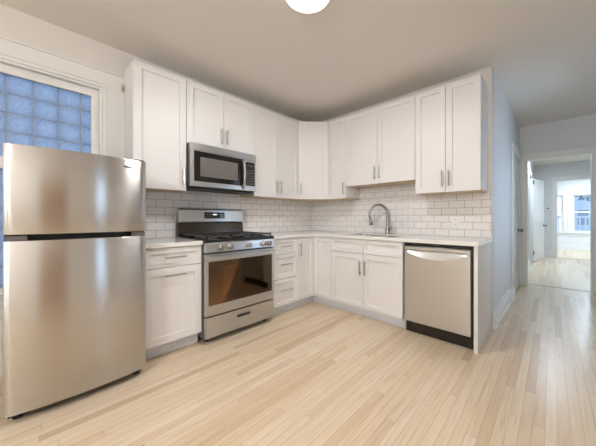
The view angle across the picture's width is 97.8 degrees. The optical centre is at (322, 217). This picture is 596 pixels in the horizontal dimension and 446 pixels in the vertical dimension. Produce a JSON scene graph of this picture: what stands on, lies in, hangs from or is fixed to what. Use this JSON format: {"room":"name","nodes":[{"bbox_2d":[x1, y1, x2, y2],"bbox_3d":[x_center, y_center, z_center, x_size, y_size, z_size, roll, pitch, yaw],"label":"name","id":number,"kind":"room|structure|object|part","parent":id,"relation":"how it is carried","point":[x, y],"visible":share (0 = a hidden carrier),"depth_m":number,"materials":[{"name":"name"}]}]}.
{"room":"kitchen","nodes":[
{"label":"kitchen","id":0,"kind":"room"},
{"bbox_2d":[0,4,303,349],"bbox_3d":[-2.215,-0.203,2.043,0.178,2.631,5.994,0,0,42],"label":"wall","id":1,"kind":"structure","parent":0,"point":[17,25],"depth_m":2.08,"materials":[{"name":"white paint"}]},
{"bbox_2d":[0,350,2,376],"bbox_3d":[-2.900,1.025,1.113,0.030,0.175,3.287,0,0,42],"label":"baseboard","id":2,"kind":"structure","parent":1,"relation":"attached to","point":[1,351],"depth_m":1.83,"materials":[{"name":"white paint"}]},
{"bbox_2d":[0,35,123,316],"bbox_3d":[-2.304,-0.294,1.885,0.213,1.976,1.369,0,0,42],"label":"window","id":3,"kind":"structure","parent":1,"relation":"in","point":[48,99],"depth_m":2.09,"materials":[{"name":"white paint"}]},
{"bbox_3d":[-2.244,0.637,1.833,0.055,0.114,1.369,0,0,42],"label":"sill","id":4,"kind":"part","parent":3,"relation":"part of","materials":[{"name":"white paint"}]},
{"bbox_3d":[-2.314,0.078,1.895,0.033,0.952,1.034,0,0,42],"label":"sash","id":5,"kind":"part","parent":3,"relation":"part of","materials":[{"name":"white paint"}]},
{"bbox_3d":[-2.314,-0.756,1.895,0.033,0.716,1.034,0,0,42],"label":"sash","id":6,"kind":"part","parent":3,"relation":"part of","materials":[{"name":"white paint"}]},
{"bbox_2d":[124,58,185,192],"bbox_3d":[-1.532,-0.792,2.398,0.351,1.067,0.421,0,0,42],"label":"upper cabinet","id":7,"kind":"object","parent":1,"relation":"attached to","point":[154,97],"visible":0.84,"depth_m":2.30,"materials":[{"name":"white paint"}]},
{"bbox_2d":[186,79,253,154],"bbox_3d":[-1.144,-1.023,2.835,0.351,0.604,0.746,0,0,42],"label":"upper cabinet","id":8,"kind":"object","parent":1,"relation":"attached to","point":[215,118],"visible":0.77,"depth_m":2.70,"materials":[{"name":"white paint"}]},
{"bbox_3d":[-1.173,-1.023,2.611,0.019,0.604,0.368,0,0,42],"label":"door","id":9,"kind":"part","parent":8,"relation":"part of","materials":[{"name":"white paint"}]},
{"bbox_2d":[186,142,255,194],"bbox_3d":[-1.113,-0.500,2.793,0.451,0.425,0.711,0,0,42],"label":"microwave","id":10,"kind":"object","parent":8,"relation":"attached to","point":[211,169],"visible":0.97,"depth_m":2.63,"materials":[{"name":"grey metal"}]},
{"bbox_3d":[-1.051,-0.472,2.640,0.042,0.340,0.564,0,0,42],"label":"door","id":11,"kind":"part","parent":10,"relation":"part of","materials":[{"name":"silver metal"}]},
{"bbox_3d":[-1.038,-0.494,2.644,0.023,0.285,0.528,0,0,42],"label":"door glass","id":12,"kind":"part","parent":10,"relation":"part of","materials":[{"name":"black glass"}]},
{"bbox_3d":[-0.847,-0.477,2.806,0.070,0.325,0.028,0,0,42],"label":"handle","id":13,"kind":"part","parent":10,"relation":"part of","materials":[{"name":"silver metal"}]},
{"bbox_3d":[-0.815,-0.472,2.908,0.042,0.340,0.145,0,0,42],"label":"control panel","id":14,"kind":"part","parent":10,"relation":"part of","materials":[{"name":"silver metal"}]},
{"bbox_3d":[-1.007,-0.853,2.754,0.039,0.158,0.014,0,0,42],"label":"bar pull","id":15,"kind":"part","parent":8,"relation":"part of","materials":[{"name":"silver metal"}]},
{"bbox_3d":[-0.925,-1.023,2.890,0.019,0.604,0.368,0,0,42],"label":"door","id":16,"kind":"part","parent":8,"relation":"part of","materials":[{"name":"white paint"}]},
{"bbox_2d":[144,191,311,238],"bbox_3d":[-0.985,-0.068,3.288,0.009,0.533,2.479,0,0,42],"label":"tiled wall","id":17,"kind":"structure","parent":1,"relation":"attached to","point":[259,215],"depth_m":3.16,"materials":[{"name":"white tile"}]},
{"bbox_2d":[240,105,298,199],"bbox_3d":[-0.661,-0.792,3.380,0.351,1.067,0.710,0,0,42],"label":"upper cabinet","id":18,"kind":"object","parent":1,"relation":"attached to","point":[276,136],"visible":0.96,"depth_m":3.26,"materials":[{"name":"white paint"}]},
{"bbox_3d":[-0.683,-0.792,3.163,0.019,1.066,0.350,0,0,42],"label":"door","id":19,"kind":"part","parent":18,"relation":"part of","materials":[{"name":"white paint"}]},
{"bbox_3d":[-0.447,-0.792,3.429,0.019,1.066,0.350,0,0,42],"label":"door","id":20,"kind":"part","parent":18,"relation":"part of","materials":[{"name":"white paint"}]},
{"bbox_2d":[0,249,595,445],"bbox_3d":[2.991,1.138,3.741,5.563,0.051,15.443,0,0,42],"label":"floor","id":21,"kind":"structure","parent":0,"point":[313,373],"depth_m":1.68,"materials":[{"name":"brown wood"}]},
{"bbox_2d":[3,143,145,419],"bbox_3d":[-1.715,0.352,1.823,0.735,1.523,0.644,0,0,42],"label":"refrigerator","id":22,"kind":"object","parent":21,"relation":"on","point":[74,222],"visible":1,"depth_m":1.53,"materials":[{"name":"grey metal"}]},
{"bbox_3d":[-1.486,0.592,1.620,0.123,0.935,0.644,0,0,42],"label":"fridge door","id":23,"kind":"part","parent":22,"relation":"part of","materials":[{"name":"silver metal"}]},
{"bbox_3d":[-1.486,-0.154,1.620,0.123,0.489,0.644,0,0,42],"label":"freezer door","id":24,"kind":"part","parent":22,"relation":"part of","materials":[{"name":"silver metal"}]},
{"bbox_2d":[146,245,200,359],"bbox_3d":[-1.414,0.674,2.300,0.656,0.879,0.431,0,0,42],"label":"base cabinet","id":25,"kind":"object","parent":21,"relation":"on","point":[173,274],"visible":0.7,"depth_m":2.11,"materials":[{"name":"white paint"}]},
{"bbox_3d":[-1.205,0.316,2.115,0.019,0.152,0.427,0,0,42],"label":"drawer","id":26,"kind":"part","parent":25,"relation":"part of","materials":[{"name":"white paint"}]},
{"bbox_2d":[146,237,202,248],"bbox_3d":[-1.421,0.216,2.308,0.637,0.035,0.433,0,0,42],"label":"countertop","id":27,"kind":"structure","parent":25,"relation":"on","point":[152,243],"depth_m":2.18,"materials":[{"name":"white stone"}]},
{"bbox_3d":[-1.183,0.316,2.096,0.039,0.014,0.158,0,0,42],"label":"bar pull","id":28,"kind":"part","parent":25,"relation":"part of","materials":[{"name":"silver metal"}]},
{"bbox_3d":[-1.183,0.460,2.096,0.039,0.014,0.158,0,0,42],"label":"bar pull","id":29,"kind":"part","parent":25,"relation":"part of","materials":[{"name":"silver metal"}]},
{"bbox_2d":[176,208,275,341],"bbox_3d":[-0.990,0.506,2.714,0.734,1.214,0.738,0,0,42],"label":"gas range","id":30,"kind":"object","parent":21,"relation":"on","point":[237,265],"visible":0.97,"depth_m":2.53,"materials":[{"name":"grey metal"}]},
{"bbox_2d":[179,235,273,243],"bbox_3d":[-0.989,0.207,2.713,0.604,0.033,0.738,0,0,42],"label":"cooktop","id":31,"kind":"object","parent":30,"relation":"in","point":[236,239],"depth_m":2.52,"materials":[{"name":"black metal"}]},
{"bbox_3d":[-0.777,0.964,2.525,0.037,0.180,0.733,0,0,42],"label":"storage drawer","id":32,"kind":"part","parent":30,"relation":"part of","materials":[{"name":"silver metal"}]},
{"bbox_3d":[-0.770,0.260,2.519,0.049,0.086,0.738,0,0,42],"label":"control panel","id":33,"kind":"part","parent":30,"relation":"part of","materials":[{"name":"silver metal"}]},
{"bbox_2d":[204,247,275,316],"bbox_3d":[-0.948,0.590,2.677,0.621,0.544,0.733,0,0,42],"label":"oven","id":34,"kind":"object","parent":30,"relation":"in","point":[235,280],"depth_m":2.46,"materials":[{"name":"silver metal"}]},
{"bbox_2d":[272,238,296,314],"bbox_3d":[-0.639,0.674,3.175,0.656,0.879,0.380,0,0,42],"label":"base cabinet","id":35,"kind":"object","parent":21,"relation":"on","point":[285,257],"visible":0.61,"depth_m":3.00,"materials":[{"name":"white paint"}]},
{"bbox_3d":[-0.430,0.846,2.989,0.019,0.300,0.376,0,0,42],"label":"drawer","id":36,"kind":"part","parent":35,"relation":"part of","materials":[{"name":"white paint"}]},
{"bbox_3d":[-0.430,0.324,2.989,0.019,0.170,0.376,0,0,42],"label":"drawer","id":37,"kind":"part","parent":35,"relation":"part of","materials":[{"name":"white paint"}]},
{"bbox_3d":[-0.430,0.553,2.989,0.019,0.277,0.376,0,0,42],"label":"drawer","id":38,"kind":"part","parent":35,"relation":"part of","materials":[{"name":"white paint"}]},
{"bbox_2d":[293,236,334,308],"bbox_3d":[-0.121,0.674,3.574,0.902,0.879,0.902,0,0,42],"label":"base cabinet","id":39,"kind":"object","parent":21,"relation":"on","point":[313,252],"visible":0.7,"depth_m":3.26,"materials":[{"name":"white paint"}]},
{"bbox_3d":[-0.209,0.618,3.239,0.019,0.757,0.281,0,0,42],"label":"door","id":40,"kind":"part","parent":39,"relation":"part of","materials":[{"name":"white paint"}]},
{"bbox_3d":[0.006,0.618,3.252,0.281,0.757,0.019,0,0,42],"label":"door","id":41,"kind":"part","parent":39,"relation":"part of","materials":[{"name":"white paint"}]},
{"bbox_2d":[268,230,491,246],"bbox_3d":[0.338,0.216,2.912,2.468,0.035,1.284,0,0,42],"label":"countertop","id":42,"kind":"structure","parent":39,"relation":"on","point":[428,239],"depth_m":2.78,"materials":[{"name":"white stone"}]},
{"bbox_2d":[368,204,392,233],"bbox_3d":[0.725,0.008,3.238,0.299,0.380,0.085,0,0,5],"label":"faucet","id":43,"kind":"object","parent":42,"relation":"on","point":[374,205],"visible":1,"depth_m":3.22,"materials":[{"name":"grey metal"}]},
{"bbox_2d":[331,237,405,327],"bbox_3d":[0.641,0.674,3.063,0.913,0.879,0.656,0,0,42],"label":"base cabinet","id":44,"kind":"object","parent":21,"relation":"on","point":[367,276],"visible":0.81,"depth_m":2.81,"materials":[{"name":"white paint"}]},
{"bbox_3d":[0.284,0.316,3.005,0.452,0.152,0.019,0,0,42],"label":"drawer","id":45,"kind":"part","parent":44,"relation":"part of","materials":[{"name":"white paint"}]},
{"bbox_3d":[0.284,0.697,3.005,0.452,0.599,0.019,0,0,42],"label":"door","id":46,"kind":"part","parent":44,"relation":"part of","materials":[{"name":"white paint"}]},
{"bbox_3d":[0.413,0.547,2.853,0.014,0.158,0.039,0,0,42],"label":"bar pull","id":47,"kind":"part","parent":44,"relation":"part of","materials":[{"name":"silver metal"}]},
{"bbox_3d":[0.460,0.547,2.811,0.014,0.158,0.039,0,0,42],"label":"bar pull","id":48,"kind":"part","parent":44,"relation":"part of","materials":[{"name":"silver metal"}]},
{"bbox_3d":[0.626,0.316,2.702,0.452,0.152,0.019,0,0,42],"label":"drawer","id":49,"kind":"part","parent":44,"relation":"part of","materials":[{"name":"white paint"}]},
{"bbox_3d":[0.626,0.697,2.702,0.452,0.599,0.019,0,0,42],"label":"door","id":50,"kind":"part","parent":44,"relation":"part of","materials":[{"name":"white paint"}]},
{"bbox_2d":[404,242,473,348],"bbox_3d":[1.211,0.675,2.555,0.604,0.867,0.606,0,0,42],"label":"dishwasher","id":51,"kind":"object","parent":21,"relation":"on","point":[438,278],"visible":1,"depth_m":2.31,"materials":[{"name":"silver metal"}]},
{"bbox_3d":[1.235,1.054,2.580,0.594,0.110,0.536,0,0,42],"label":"kick plate","id":52,"kind":"part","parent":51,"relation":"part of","materials":[{"name":"black"}]},
{"bbox_2d":[474,242,490,353],"bbox_3d":[1.464,0.674,2.354,0.030,0.879,0.624,0,0,42],"label":"end panel","id":53,"kind":"object","parent":21,"relation":"on","point":[482,254],"visible":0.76,"depth_m":2.25,"materials":[{"name":"white paint"}]},
{"bbox_2d":[0,0,595,165],"bbox_3d":[2.991,-1.569,3.741,5.563,0.102,15.443,0,0,42],"label":"ceiling","id":54,"kind":"structure","parent":0,"point":[343,57],"depth_m":2.27,"materials":[{"name":"white paint"}]},
{"bbox_2d":[286,0,329,12],"bbox_3d":[-0.100,-1.489,1.729,0.330,0.057,0.330,0,0,42],"label":"ceiling light","id":55,"kind":"object","parent":54,"relation":"attached to","point":[304,6],"visible":1,"depth_m":1.79,"materials":[{"name":"white plastic"}]},
{"bbox_2d":[318,66,492,329],"bbox_3d":[0.733,-0.203,3.503,2.652,2.631,0.102,0,0,42],"label":"wall","id":56,"kind":"structure","parent":0,"point":[487,73],"depth_m":2.62,"materials":[{"name":"white paint"}]},
{"bbox_2d":[289,121,339,201],"bbox_3d":[-0.136,-0.792,3.782,0.602,1.067,0.610,0,0,42],"label":"upper cabinet","id":57,"kind":"object","parent":56,"relation":"attached to","point":[313,136],"visible":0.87,"depth_m":3.57,"materials":[{"name":"white paint"}]},
{"bbox_3d":[-0.121,-0.792,3.571,0.403,1.066,0.019,0,0,-3],"label":"door","id":58,"kind":"part","parent":57,"relation":"part of","materials":[{"name":"white paint"}]},
{"bbox_2d":[328,117,358,199],"bbox_3d":[0.286,-0.792,3.581,0.304,1.067,0.351,0,0,42],"label":"upper cabinet","id":59,"kind":"object","parent":56,"relation":"attached to","point":[337,189],"visible":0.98,"depth_m":3.49,"materials":[{"name":"white paint"}]},
{"bbox_3d":[0.202,-0.792,3.486,0.300,1.066,0.019,0,0,42],"label":"door","id":60,"kind":"part","parent":59,"relation":"part of","materials":[{"name":"white paint"}]},
{"bbox_2d":[346,94,414,187],"bbox_3d":[0.742,-0.868,3.177,0.913,0.914,0.351,0,0,42],"label":"upper cabinet","id":61,"kind":"object","parent":56,"relation":"attached to","point":[380,140],"visible":0.95,"depth_m":3.04,"materials":[{"name":"white paint"}]},
{"bbox_3d":[0.487,-0.868,3.233,0.452,0.914,0.019,0,0,42],"label":"door","id":62,"kind":"part","parent":61,"relation":"part of","materials":[{"name":"white paint"}]},
{"bbox_3d":[0.829,-0.868,2.930,0.452,0.914,0.019,0,0,42],"label":"door","id":63,"kind":"part","parent":61,"relation":"part of","materials":[{"name":"white paint"}]},
{"bbox_2d":[312,184,490,237],"bbox_3d":[0.761,-0.111,3.403,2.471,0.620,0.009,0,0,42],"label":"tiled wall","id":64,"kind":"structure","parent":56,"relation":"attached to","point":[412,213],"depth_m":3.14,"materials":[{"name":"white tile"}]},
{"bbox_2d":[452,217,458,227],"bbox_3d":[1.436,0.045,2.792,0.071,0.114,0.009,0,0,42],"label":"power outlet","id":65,"kind":"object","parent":64,"relation":"attached to","point":[455,220],"visible":1,"depth_m":2.79,"materials":[{"name":"white plastic"}]},
{"bbox_2d":[415,73,486,195],"bbox_3d":[1.312,-0.792,2.671,0.609,1.067,0.351,0,0,42],"label":"upper cabinet","id":66,"kind":"object","parent":56,"relation":"attached to","point":[451,118],"visible":1,"depth_m":2.53,"materials":[{"name":"white paint"}]},
{"bbox_3d":[1.114,-0.792,2.677,0.300,1.066,0.019,0,0,42],"label":"door","id":67,"kind":"part","parent":66,"relation":"part of","materials":[{"name":"white paint"}]},
{"bbox_3d":[1.186,-0.391,2.575,0.014,0.158,0.039,0,0,42],"label":"bar pull","id":68,"kind":"part","parent":66,"relation":"part of","materials":[{"name":"silver metal"}]},
{"bbox_3d":[1.232,-0.391,2.534,0.014,0.158,0.039,0,0,42],"label":"bar pull","id":69,"kind":"part","parent":66,"relation":"part of","materials":[{"name":"silver metal"}]},
{"bbox_3d":[1.342,-0.792,2.475,0.300,1.066,0.019,0,0,42],"label":"door","id":70,"kind":"part","parent":66,"relation":"part of","materials":[{"name":"white paint"}]},
{"bbox_2d":[493,70,519,309],"bbox_3d":[2.506,-0.203,3.545,0.102,2.631,2.306,0,0,43],"label":"wall","id":71,"kind":"structure","parent":0,"point":[506,129],"depth_m":3.01,"materials":[{"name":"white paint"}]},
{"bbox_2d":[492,289,510,329],"bbox_3d":[2.084,1.025,2.989,0.030,0.175,1.125,0,0,43],"label":"baseboard","id":72,"kind":"structure","parent":71,"relation":"attached to","point":[499,311],"depth_m":2.85,"materials":[{"name":"white paint"}]},
{"bbox_2d":[510,288,514,302],"bbox_3d":[2.574,1.047,3.512,0.043,0.132,0.300,0,0,43],"label":"trim","id":73,"kind":"structure","parent":71,"relation":"attached to","point":[512,291],"depth_m":3.46,"materials":[{"name":"white paint"}]},
{"bbox_2d":[512,143,521,287],"bbox_3d":[2.984,0.031,3.967,0.028,2.164,0.940,0,0,43],"label":"trim","id":74,"kind":"structure","parent":71,"relation":"attached to","point":[515,150],"depth_m":3.78,"materials":[{"name":"white paint"}]},
{"bbox_2d":[514,155,522,289],"bbox_3d":[2.982,0.082,3.969,0.107,2.037,0.716,0,0,43],"label":"door","id":75,"kind":"structure","parent":71,"relation":"in","point":[516,229],"depth_m":4.05,"materials":[{"name":"white paint"}]},
{"bbox_2d":[528,161,533,261],"bbox_3d":[4.766,-0.203,6.054,0.102,2.631,4.191,0,0,42],"label":"wall","id":76,"kind":"structure","parent":0,"point":[530,164],"depth_m":6.57,"materials":[{"name":"white paint"}]},
{"bbox_2d":[529,168,532,261],"bbox_3d":[5.034,-0.012,6.258,0.028,2.250,1.011,0,0,42],"label":"trim","id":77,"kind":"structure","parent":76,"relation":"attached to","point":[530,171],"depth_m":6.11,"materials":[{"name":"white paint"}]},
{"bbox_2d":[532,179,546,260],"bbox_3d":[5.648,0.051,6.731,0.764,2.093,0.103,0,0,-34],"label":"door","id":78,"kind":"structure","parent":76,"relation":"in","point":[538,225],"depth_m":6.71,"materials":[{"name":"white paint"}]},
{"bbox_2d":[520,114,595,153],"bbox_3d":[3.963,-0.203,3.881,1.803,2.631,0.127,0,0,42],"label":"wall","id":79,"kind":"structure","parent":0,"point":[578,131],"depth_m":4.03,"materials":[{"name":"white paint"}]},
{"bbox_2d":[521,145,595,294],"bbox_3d":[5.389,0.027,5.497,4.567,2.172,0.999,0,0,-43],"label":"door frame","id":80,"kind":"structure","parent":79,"relation":"attached to","point":[586,153],"depth_m":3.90,"materials":[{"name":"white paint"}]},
{"bbox_2d":[528,283,589,291],"bbox_3d":[3.777,1.110,4.161,0.732,0.006,0.076,0,0,42],"label":"trim","id":81,"kind":"structure","parent":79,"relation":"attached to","point":[528,283],"depth_m":4.13,"materials":[{"name":"beige wood"}]},
{"bbox_2d":[534,160,589,250],"bbox_3d":[6.923,-0.203,7.027,3.835,2.631,0.127,0,0,42],"label":"wall","id":82,"kind":"structure","parent":0,"point":[545,173],"depth_m":7.34,"materials":[{"name":"white paint"}]},
{"bbox_2d":[544,251,551,256],"bbox_3d":[6.336,1.025,7.442,0.386,0.175,0.030,0,0,42],"label":"baseboard","id":83,"kind":"structure","parent":82,"relation":"attached to","point":[546,253],"depth_m":7.37,"materials":[{"name":"white paint"}]},
{"bbox_2d":[552,174,589,257],"bbox_3d":[6.930,-0.021,6.921,1.184,2.268,0.020,0,0,42],"label":"trim","id":84,"kind":"structure","parent":82,"relation":"attached to","point":[554,179],"depth_m":7.26,"materials":[{"name":"white paint"}]},
{"bbox_2d":[557,179,589,245],"bbox_3d":[8.667,-0.203,8.995,3.835,2.631,0.152,0,0,42],"label":"wall","id":85,"kind":"structure","parent":0,"point":[567,186],"depth_m":8.91,"materials":[{"name":"white paint"}]},
{"bbox_2d":[557,192,566,235],"bbox_3d":[8.261,-0.144,9.283,0.757,1.524,0.158,0,0,42],"label":"window","id":86,"kind":"structure","parent":85,"relation":"in","point":[563,232],"depth_m":9.07,"materials":[{"name":"white paint"}]},
{"bbox_3d":[8.302,-0.482,9.330,0.523,0.615,0.033,0,0,42],"label":"sash","id":87,"kind":"part","parent":86,"relation":"part of","materials":[{"name":"white paint"}]},
{"bbox_3d":[8.278,0.131,9.303,0.523,0.693,0.033,0,0,42],"label":"sash","id":88,"kind":"part","parent":86,"relation":"part of","materials":[{"name":"white paint"}]},
{"bbox_3d":[8.227,0.561,9.245,0.757,0.114,0.055,0,0,42],"label":"sill","id":89,"kind":"part","parent":86,"relation":"part of","materials":[{"name":"white paint"}]},
{"bbox_2d":[557,244,589,250],"bbox_3d":[8.636,1.025,8.899,3.500,0.175,0.030,0,0,42],"label":"baseboard","id":90,"kind":"structure","parent":85,"relation":"attached to","point":[559,247],"depth_m":8.90,"materials":[{"name":"white paint"}]},
{"bbox_2d":[568,191,589,236],"bbox_3d":[8.947,-0.144,8.675,1.057,1.524,0.158,0,0,42],"label":"window","id":91,"kind":"structure","parent":85,"relation":"in","point":[571,195],"depth_m":8.94,"materials":[{"name":"white paint"}]},
{"bbox_3d":[8.913,0.561,8.637,1.057,0.114,0.055,0,0,42],"label":"sill","id":92,"kind":"part","parent":91,"relation":"part of","materials":[{"name":"white paint"}]},
{"bbox_3d":[8.988,-0.482,8.722,0.823,0.615,0.033,0,0,42],"label":"sash","id":93,"kind":"part","parent":91,"relation":"part of","materials":[{"name":"white paint"}]},
{"bbox_3d":[8.964,0.131,8.695,0.823,0.693,0.033,0,0,42],"label":"sash","id":94,"kind":"part","parent":91,"relation":"part of","materials":[{"name":"white paint"}]},
{"label":"outside","id":95,"kind":"structure","parent":0,"visible":0},
{"bbox_3d":[15.109,1.672,15.706,22.860,0.102,18.440,0,0,42],"label":"ground","id":96,"kind":"structure","parent":95,"visible":0},
{"bbox_2d":[557,216,589,230],"bbox_3d":[10.127,0.770,9.703,5.105,1.702,0.102,0,0,42],"label":"porch railing","id":97,"kind":"object","parent":96,"relation":"on","point":[558,217],"visible":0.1,"depth_m":9.92,"materials":[{"name":"white paint"}]},
{"bbox_3d":[10.127,-0.043,9.703,5.080,0.076,0.076,0,0,42],"label":"rail","id":98,"kind":"part","parent":97,"relation":"part of","materials":[{"name":"white paint"}]},
{"bbox_2d":[574,196,589,230],"bbox_3d":[23.286,-1.046,19.761,7.264,5.334,4.877,0,0,42],"label":"house","id":99,"kind":"structure","parent":96,"relation":"on","point":[579,205],"depth_m":19.75,"materials":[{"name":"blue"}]},
{"bbox_3d":[19.841,-0.055,19.704,0.610,1.168,0.008,0,0,42],"label":"pane","id":100,"kind":"part","parent":99,"relation":"part of","materials":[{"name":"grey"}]},
{"bbox_2d":[574,196,589,200],"bbox_3d":[13.885,-1.092,12.827,3.186,5.437,3.178,0,0,42],"label":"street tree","id":101,"kind":"object","parent":96,"relation":"on","point":[581,197],"visible":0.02,"depth_m":13.17,"materials":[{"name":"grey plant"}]}
]}

